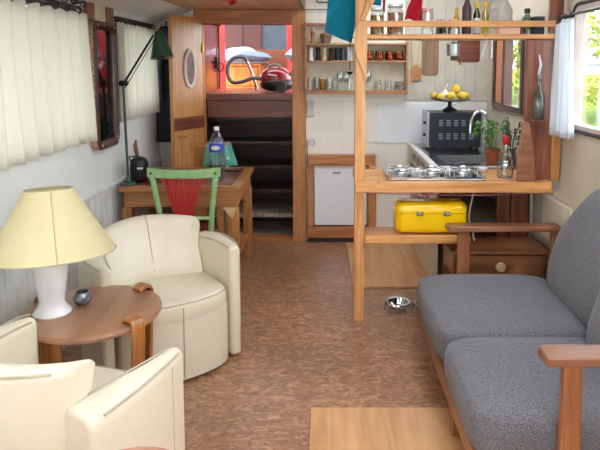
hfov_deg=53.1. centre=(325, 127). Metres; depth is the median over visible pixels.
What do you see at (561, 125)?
curtain
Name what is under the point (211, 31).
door
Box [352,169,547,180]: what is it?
countertop
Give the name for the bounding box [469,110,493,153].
tap
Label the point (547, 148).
shelving unit
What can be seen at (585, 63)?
mooring pole
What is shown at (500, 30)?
cardboard tray
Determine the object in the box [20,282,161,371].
side table
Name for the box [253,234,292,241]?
trim
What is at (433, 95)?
quince
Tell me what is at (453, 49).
steel cup
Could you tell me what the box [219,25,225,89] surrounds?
trim
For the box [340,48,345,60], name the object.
tin
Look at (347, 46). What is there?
tin
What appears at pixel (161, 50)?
desk lamp
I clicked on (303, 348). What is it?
floor
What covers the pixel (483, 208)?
kitchen counter
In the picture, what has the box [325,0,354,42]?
tea towel
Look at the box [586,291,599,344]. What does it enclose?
cushion
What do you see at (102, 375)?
seat cushion
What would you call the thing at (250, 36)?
wall
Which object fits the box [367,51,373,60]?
copper mug
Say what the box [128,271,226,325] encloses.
seat cushion
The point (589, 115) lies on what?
bank
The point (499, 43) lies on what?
shutter panel
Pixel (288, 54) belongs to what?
pillow
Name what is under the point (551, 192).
string
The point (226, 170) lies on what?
mobile phone
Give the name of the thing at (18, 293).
trim
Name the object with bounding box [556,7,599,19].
curtain rod
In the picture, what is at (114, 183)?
trim
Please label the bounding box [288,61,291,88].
box
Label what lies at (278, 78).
vacuum cleaner
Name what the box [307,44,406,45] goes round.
shelf
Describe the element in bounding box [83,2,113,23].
trim
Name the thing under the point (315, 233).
surround
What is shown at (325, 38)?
clay pot
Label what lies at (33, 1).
window
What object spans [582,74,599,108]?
bush
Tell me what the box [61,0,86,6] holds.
curtain rod
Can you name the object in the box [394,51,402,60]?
copper mug
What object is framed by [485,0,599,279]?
wall
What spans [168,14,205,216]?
door
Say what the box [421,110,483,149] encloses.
oven
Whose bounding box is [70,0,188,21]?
ceiling
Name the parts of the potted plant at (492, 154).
pot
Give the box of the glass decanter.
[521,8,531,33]
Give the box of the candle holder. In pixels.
[73,289,91,305]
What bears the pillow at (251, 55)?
on the base cabinet at (239, 70)
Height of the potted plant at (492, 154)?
0.319 m
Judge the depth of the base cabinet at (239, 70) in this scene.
6.72 m
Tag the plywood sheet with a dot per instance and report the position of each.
(385, 265)
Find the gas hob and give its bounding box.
[383,166,486,180]
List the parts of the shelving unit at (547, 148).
post, guard rail, utensil handle, utensil handle, post, post, panel, post, panel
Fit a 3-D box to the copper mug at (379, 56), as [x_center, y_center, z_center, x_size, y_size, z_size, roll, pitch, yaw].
[0.469,-0.632,5.258,0.080,0.080,0.092,-2,6,-18]
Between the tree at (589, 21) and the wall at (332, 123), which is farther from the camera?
the tree at (589, 21)
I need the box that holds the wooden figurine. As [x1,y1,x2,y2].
[310,27,315,43]
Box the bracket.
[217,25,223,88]
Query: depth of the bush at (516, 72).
29.74 m
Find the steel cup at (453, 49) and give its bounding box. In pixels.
[447,40,459,55]
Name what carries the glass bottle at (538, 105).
attached to the shelving unit at (547, 148)
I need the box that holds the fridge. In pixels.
[314,165,366,224]
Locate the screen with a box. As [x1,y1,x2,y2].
[254,49,286,68]
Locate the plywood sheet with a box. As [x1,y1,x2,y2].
[346,242,426,287]
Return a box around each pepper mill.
[308,47,312,60]
[315,47,319,60]
[321,47,325,60]
[329,47,333,60]
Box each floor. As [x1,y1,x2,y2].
[62,240,449,449]
[206,88,291,99]
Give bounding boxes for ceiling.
[163,0,304,9]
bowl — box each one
[384,296,418,315]
[477,167,487,172]
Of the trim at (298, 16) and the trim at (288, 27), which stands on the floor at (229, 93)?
the trim at (288, 27)
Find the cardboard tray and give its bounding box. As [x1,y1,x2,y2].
[496,27,519,33]
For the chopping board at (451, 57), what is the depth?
5.32 m
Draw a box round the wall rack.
[305,23,408,93]
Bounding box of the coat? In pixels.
[156,21,170,141]
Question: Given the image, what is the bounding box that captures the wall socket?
[308,138,315,146]
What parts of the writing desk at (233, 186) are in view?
leg, post, leg, leg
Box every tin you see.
[335,48,339,60]
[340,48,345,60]
[347,46,351,60]
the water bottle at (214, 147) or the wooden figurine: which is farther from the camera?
the wooden figurine
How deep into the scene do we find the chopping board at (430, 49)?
5.32 m
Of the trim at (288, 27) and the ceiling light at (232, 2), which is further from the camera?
the trim at (288, 27)
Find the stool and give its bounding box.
[121,446,167,449]
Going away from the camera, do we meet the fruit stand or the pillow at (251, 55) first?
the fruit stand
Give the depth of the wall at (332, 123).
5.40 m
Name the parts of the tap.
spout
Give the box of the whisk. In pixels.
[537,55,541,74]
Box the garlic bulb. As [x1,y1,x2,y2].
[441,83,447,96]
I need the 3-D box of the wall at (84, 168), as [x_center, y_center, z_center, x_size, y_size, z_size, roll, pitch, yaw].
[-1.530,0.217,1.760,0.060,2.400,7.456,0,6,0]
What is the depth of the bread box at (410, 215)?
3.70 m
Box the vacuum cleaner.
[226,55,291,91]
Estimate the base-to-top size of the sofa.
1.017 m
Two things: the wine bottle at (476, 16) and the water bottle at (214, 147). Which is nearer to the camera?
the wine bottle at (476, 16)
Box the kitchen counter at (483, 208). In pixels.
[407,142,532,275]
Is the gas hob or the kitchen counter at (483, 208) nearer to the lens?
the gas hob
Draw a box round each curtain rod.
[26,0,82,13]
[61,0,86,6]
[114,16,154,28]
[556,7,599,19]
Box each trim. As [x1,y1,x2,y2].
[0,158,161,359]
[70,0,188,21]
[82,157,160,202]
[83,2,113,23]
[94,4,105,21]
[193,10,291,24]
[202,25,208,216]
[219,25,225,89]
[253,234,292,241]
[286,25,291,69]
[292,0,305,240]
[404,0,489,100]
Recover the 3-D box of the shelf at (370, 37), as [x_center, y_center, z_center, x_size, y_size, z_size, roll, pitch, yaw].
[0.803,-0.558,3.702,1.133,0.029,0.240,0,6,0]
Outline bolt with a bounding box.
[214,57,219,68]
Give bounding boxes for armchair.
[0,317,184,449]
[78,214,240,379]
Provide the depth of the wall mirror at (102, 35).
4.01 m
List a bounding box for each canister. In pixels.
[128,140,148,180]
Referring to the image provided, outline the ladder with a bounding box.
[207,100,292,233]
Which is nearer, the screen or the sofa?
the sofa
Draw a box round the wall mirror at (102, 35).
[88,21,120,149]
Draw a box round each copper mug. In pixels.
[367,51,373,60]
[375,51,383,60]
[385,51,393,60]
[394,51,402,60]
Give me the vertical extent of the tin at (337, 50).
0.110 m
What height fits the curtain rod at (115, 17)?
0.040 m
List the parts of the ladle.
handle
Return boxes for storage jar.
[371,6,383,33]
[387,2,402,33]
[422,8,432,12]
[436,19,446,33]
[448,19,459,33]
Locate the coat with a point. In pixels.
(163, 117)
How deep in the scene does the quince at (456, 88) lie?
4.98 m
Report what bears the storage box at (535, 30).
on the shelving unit at (547, 148)
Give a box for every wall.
[0,0,159,230]
[156,0,486,239]
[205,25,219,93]
[206,100,292,220]
[225,25,261,50]
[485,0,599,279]
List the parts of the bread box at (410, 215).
lid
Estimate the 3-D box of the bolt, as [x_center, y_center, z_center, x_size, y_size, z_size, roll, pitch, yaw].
[-1.074,-0.641,5.910,0.030,0.120,0.130,0,6,0]
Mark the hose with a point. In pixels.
(473, 193)
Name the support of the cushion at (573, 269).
on the sofa
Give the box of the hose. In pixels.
[468,193,474,240]
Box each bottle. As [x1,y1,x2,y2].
[209,126,224,179]
[453,8,459,31]
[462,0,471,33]
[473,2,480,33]
[496,135,513,178]
[526,74,548,121]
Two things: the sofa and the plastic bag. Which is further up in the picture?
the plastic bag
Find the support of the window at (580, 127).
in the wall at (579, 177)
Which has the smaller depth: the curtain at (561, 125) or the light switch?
the curtain at (561, 125)
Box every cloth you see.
[202,142,237,165]
[404,0,422,20]
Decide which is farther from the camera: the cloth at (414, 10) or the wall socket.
the wall socket
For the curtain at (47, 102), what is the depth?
2.95 m
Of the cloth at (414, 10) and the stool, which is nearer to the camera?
the stool
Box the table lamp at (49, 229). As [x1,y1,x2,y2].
[0,186,116,323]
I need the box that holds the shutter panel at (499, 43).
[495,41,502,102]
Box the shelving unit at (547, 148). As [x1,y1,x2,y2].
[352,0,564,320]
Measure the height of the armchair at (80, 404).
0.742 m
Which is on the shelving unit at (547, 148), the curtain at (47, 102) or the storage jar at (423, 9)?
the storage jar at (423, 9)
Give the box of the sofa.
[417,188,599,449]
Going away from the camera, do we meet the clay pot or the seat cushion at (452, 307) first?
the seat cushion at (452, 307)
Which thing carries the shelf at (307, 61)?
attached to the wall rack
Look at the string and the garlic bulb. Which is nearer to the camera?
the string
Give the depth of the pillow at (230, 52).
6.93 m
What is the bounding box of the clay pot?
[320,33,331,43]
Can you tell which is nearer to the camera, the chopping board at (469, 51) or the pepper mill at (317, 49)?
the pepper mill at (317, 49)
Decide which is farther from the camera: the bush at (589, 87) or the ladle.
the bush at (589, 87)
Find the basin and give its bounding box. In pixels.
[437,155,499,162]
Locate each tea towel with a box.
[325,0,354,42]
[366,0,380,5]
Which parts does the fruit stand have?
dish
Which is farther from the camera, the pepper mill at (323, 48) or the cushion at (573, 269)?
the pepper mill at (323, 48)
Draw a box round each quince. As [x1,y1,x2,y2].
[430,92,437,98]
[437,94,444,98]
[447,92,455,99]
[452,84,459,93]
[457,92,465,99]
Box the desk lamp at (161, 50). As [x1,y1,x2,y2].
[118,30,173,185]
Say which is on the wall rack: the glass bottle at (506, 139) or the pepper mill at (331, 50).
the pepper mill at (331, 50)
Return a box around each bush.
[512,67,519,93]
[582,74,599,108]
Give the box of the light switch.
[306,100,313,116]
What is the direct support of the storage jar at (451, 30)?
on the shelving unit at (547, 148)
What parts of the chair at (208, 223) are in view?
leg, rail, cross rail, seat, leg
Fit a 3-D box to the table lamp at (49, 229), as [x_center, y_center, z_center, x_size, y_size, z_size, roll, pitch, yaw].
[-1.172,0.741,2.559,0.546,0.992,0.516,0,6,0]
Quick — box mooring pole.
[584,62,599,127]
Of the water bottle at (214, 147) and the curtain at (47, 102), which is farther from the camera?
the water bottle at (214, 147)
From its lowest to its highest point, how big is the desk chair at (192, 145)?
0.931 m
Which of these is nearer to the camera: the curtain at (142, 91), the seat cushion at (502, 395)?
the seat cushion at (502, 395)
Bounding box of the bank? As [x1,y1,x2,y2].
[512,73,599,126]
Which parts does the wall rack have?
panel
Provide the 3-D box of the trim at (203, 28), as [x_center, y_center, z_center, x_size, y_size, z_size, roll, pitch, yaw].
[-1.127,0.052,5.436,0.066,1.960,0.150,0,6,0]
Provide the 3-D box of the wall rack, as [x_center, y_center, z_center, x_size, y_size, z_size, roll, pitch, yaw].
[0.267,-0.610,5.279,0.903,0.620,0.124,0,6,0]
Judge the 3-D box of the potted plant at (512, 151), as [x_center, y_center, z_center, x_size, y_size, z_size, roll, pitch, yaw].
[1.291,0.096,4.131,0.164,0.345,0.127,2,6,17]
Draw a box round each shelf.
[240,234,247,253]
[305,92,405,93]
[307,23,325,25]
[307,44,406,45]
[307,61,405,61]
[364,227,457,234]
[367,34,554,40]
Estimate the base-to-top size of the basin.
0.146 m
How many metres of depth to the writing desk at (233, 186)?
4.25 m
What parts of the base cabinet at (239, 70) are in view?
door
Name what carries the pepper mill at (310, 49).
on the wall rack
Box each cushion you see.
[91,367,127,393]
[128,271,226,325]
[417,274,586,359]
[444,337,599,449]
[546,188,599,325]
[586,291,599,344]
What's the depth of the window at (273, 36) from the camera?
7.64 m
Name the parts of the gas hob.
burner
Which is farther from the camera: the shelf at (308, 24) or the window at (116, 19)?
the shelf at (308, 24)
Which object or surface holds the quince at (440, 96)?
on the fruit stand
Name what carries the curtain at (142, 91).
hanging from the curtain rod at (115, 17)
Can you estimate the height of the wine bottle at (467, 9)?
0.260 m
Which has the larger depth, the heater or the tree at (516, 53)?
the tree at (516, 53)
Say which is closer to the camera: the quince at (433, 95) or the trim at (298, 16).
the quince at (433, 95)
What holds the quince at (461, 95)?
on the fruit stand
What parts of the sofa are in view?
rail, leg, leg, armrest, leg, armrest, leg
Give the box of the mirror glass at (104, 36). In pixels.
[97,29,112,140]
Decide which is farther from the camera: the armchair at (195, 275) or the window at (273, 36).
the window at (273, 36)
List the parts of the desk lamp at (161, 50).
arm, lamp shade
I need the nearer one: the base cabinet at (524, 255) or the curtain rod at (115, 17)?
the base cabinet at (524, 255)
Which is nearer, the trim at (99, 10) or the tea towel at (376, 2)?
the tea towel at (376, 2)
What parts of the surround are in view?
board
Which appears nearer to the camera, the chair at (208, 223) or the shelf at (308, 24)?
the chair at (208, 223)
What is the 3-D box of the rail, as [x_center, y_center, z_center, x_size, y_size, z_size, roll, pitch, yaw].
[0.010,-1.100,5.272,0.380,0.125,0.035,0,6,0]
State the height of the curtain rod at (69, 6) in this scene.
0.050 m
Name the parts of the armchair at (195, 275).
armrest, backrest, armrest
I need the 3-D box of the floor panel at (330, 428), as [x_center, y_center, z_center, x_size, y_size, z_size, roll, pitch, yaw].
[0.265,1.337,2.523,0.670,0.012,0.550,0,6,0]
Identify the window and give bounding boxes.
[10,0,75,11]
[115,19,150,34]
[261,25,286,48]
[491,41,525,113]
[572,0,599,138]
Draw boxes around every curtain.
[0,0,97,170]
[116,21,159,121]
[549,18,573,139]
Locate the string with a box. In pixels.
[377,192,553,195]
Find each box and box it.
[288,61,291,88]
[393,198,466,232]
[532,16,544,33]
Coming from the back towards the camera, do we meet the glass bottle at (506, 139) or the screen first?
the screen
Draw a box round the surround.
[307,154,376,241]
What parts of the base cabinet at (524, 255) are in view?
leg, knob, drawer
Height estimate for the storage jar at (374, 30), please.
0.172 m
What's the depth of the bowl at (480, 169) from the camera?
3.93 m
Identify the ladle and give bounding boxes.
[347,37,354,74]
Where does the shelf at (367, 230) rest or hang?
attached to the shelving unit at (547, 148)
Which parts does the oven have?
panel, panel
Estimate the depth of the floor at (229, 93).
5.48 m
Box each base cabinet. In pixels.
[226,61,268,87]
[443,236,548,278]
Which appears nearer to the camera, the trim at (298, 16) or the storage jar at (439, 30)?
the storage jar at (439, 30)
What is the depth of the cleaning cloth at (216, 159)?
5.18 m
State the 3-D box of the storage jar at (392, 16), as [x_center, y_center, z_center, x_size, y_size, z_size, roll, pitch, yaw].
[0.423,-0.667,3.670,0.100,0.192,0.099,0,6,0]
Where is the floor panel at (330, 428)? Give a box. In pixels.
[309,408,464,449]
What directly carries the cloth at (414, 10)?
hanging from the shelving unit at (547, 148)
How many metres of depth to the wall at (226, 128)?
6.20 m
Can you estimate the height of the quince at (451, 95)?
0.077 m
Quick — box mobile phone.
[221,169,240,171]
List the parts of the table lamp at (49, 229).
lamp cord, trim, lamp shade, trim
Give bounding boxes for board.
[376,103,456,142]
[422,41,438,74]
[450,42,457,59]
[457,41,479,64]
[516,122,535,180]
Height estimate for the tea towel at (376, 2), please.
0.106 m
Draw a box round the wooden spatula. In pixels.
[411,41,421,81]
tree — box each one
[513,41,520,89]
[585,10,599,59]
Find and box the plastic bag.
[489,0,512,31]
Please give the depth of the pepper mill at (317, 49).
5.25 m
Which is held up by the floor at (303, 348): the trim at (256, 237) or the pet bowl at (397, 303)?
the pet bowl at (397, 303)
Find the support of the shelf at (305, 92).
attached to the wall rack
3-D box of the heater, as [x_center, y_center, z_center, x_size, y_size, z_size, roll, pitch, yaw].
[1.416,0.583,3.661,0.048,0.275,0.440,0,6,0]
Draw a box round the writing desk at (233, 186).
[119,167,253,285]
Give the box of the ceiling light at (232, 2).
[221,0,237,4]
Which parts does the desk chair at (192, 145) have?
backrest, leg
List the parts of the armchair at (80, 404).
armrest, backrest, armrest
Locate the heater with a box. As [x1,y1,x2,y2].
[541,194,574,241]
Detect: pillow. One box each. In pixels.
[225,47,254,60]
[238,51,271,60]
[285,49,291,60]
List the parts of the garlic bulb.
bulb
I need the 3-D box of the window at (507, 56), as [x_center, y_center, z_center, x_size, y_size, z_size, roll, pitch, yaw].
[1.455,-0.448,4.739,0.070,0.620,0.780,0,6,0]
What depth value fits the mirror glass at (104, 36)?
4.02 m
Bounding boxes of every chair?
[147,167,219,231]
[190,143,229,237]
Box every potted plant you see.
[473,119,512,163]
[502,117,521,165]
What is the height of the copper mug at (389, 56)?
0.080 m
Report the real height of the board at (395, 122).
0.360 m
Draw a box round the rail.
[305,0,327,9]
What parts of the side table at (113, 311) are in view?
leg, leg, leg, leg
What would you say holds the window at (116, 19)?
in the wall at (84, 168)
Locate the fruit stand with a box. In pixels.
[429,97,470,110]

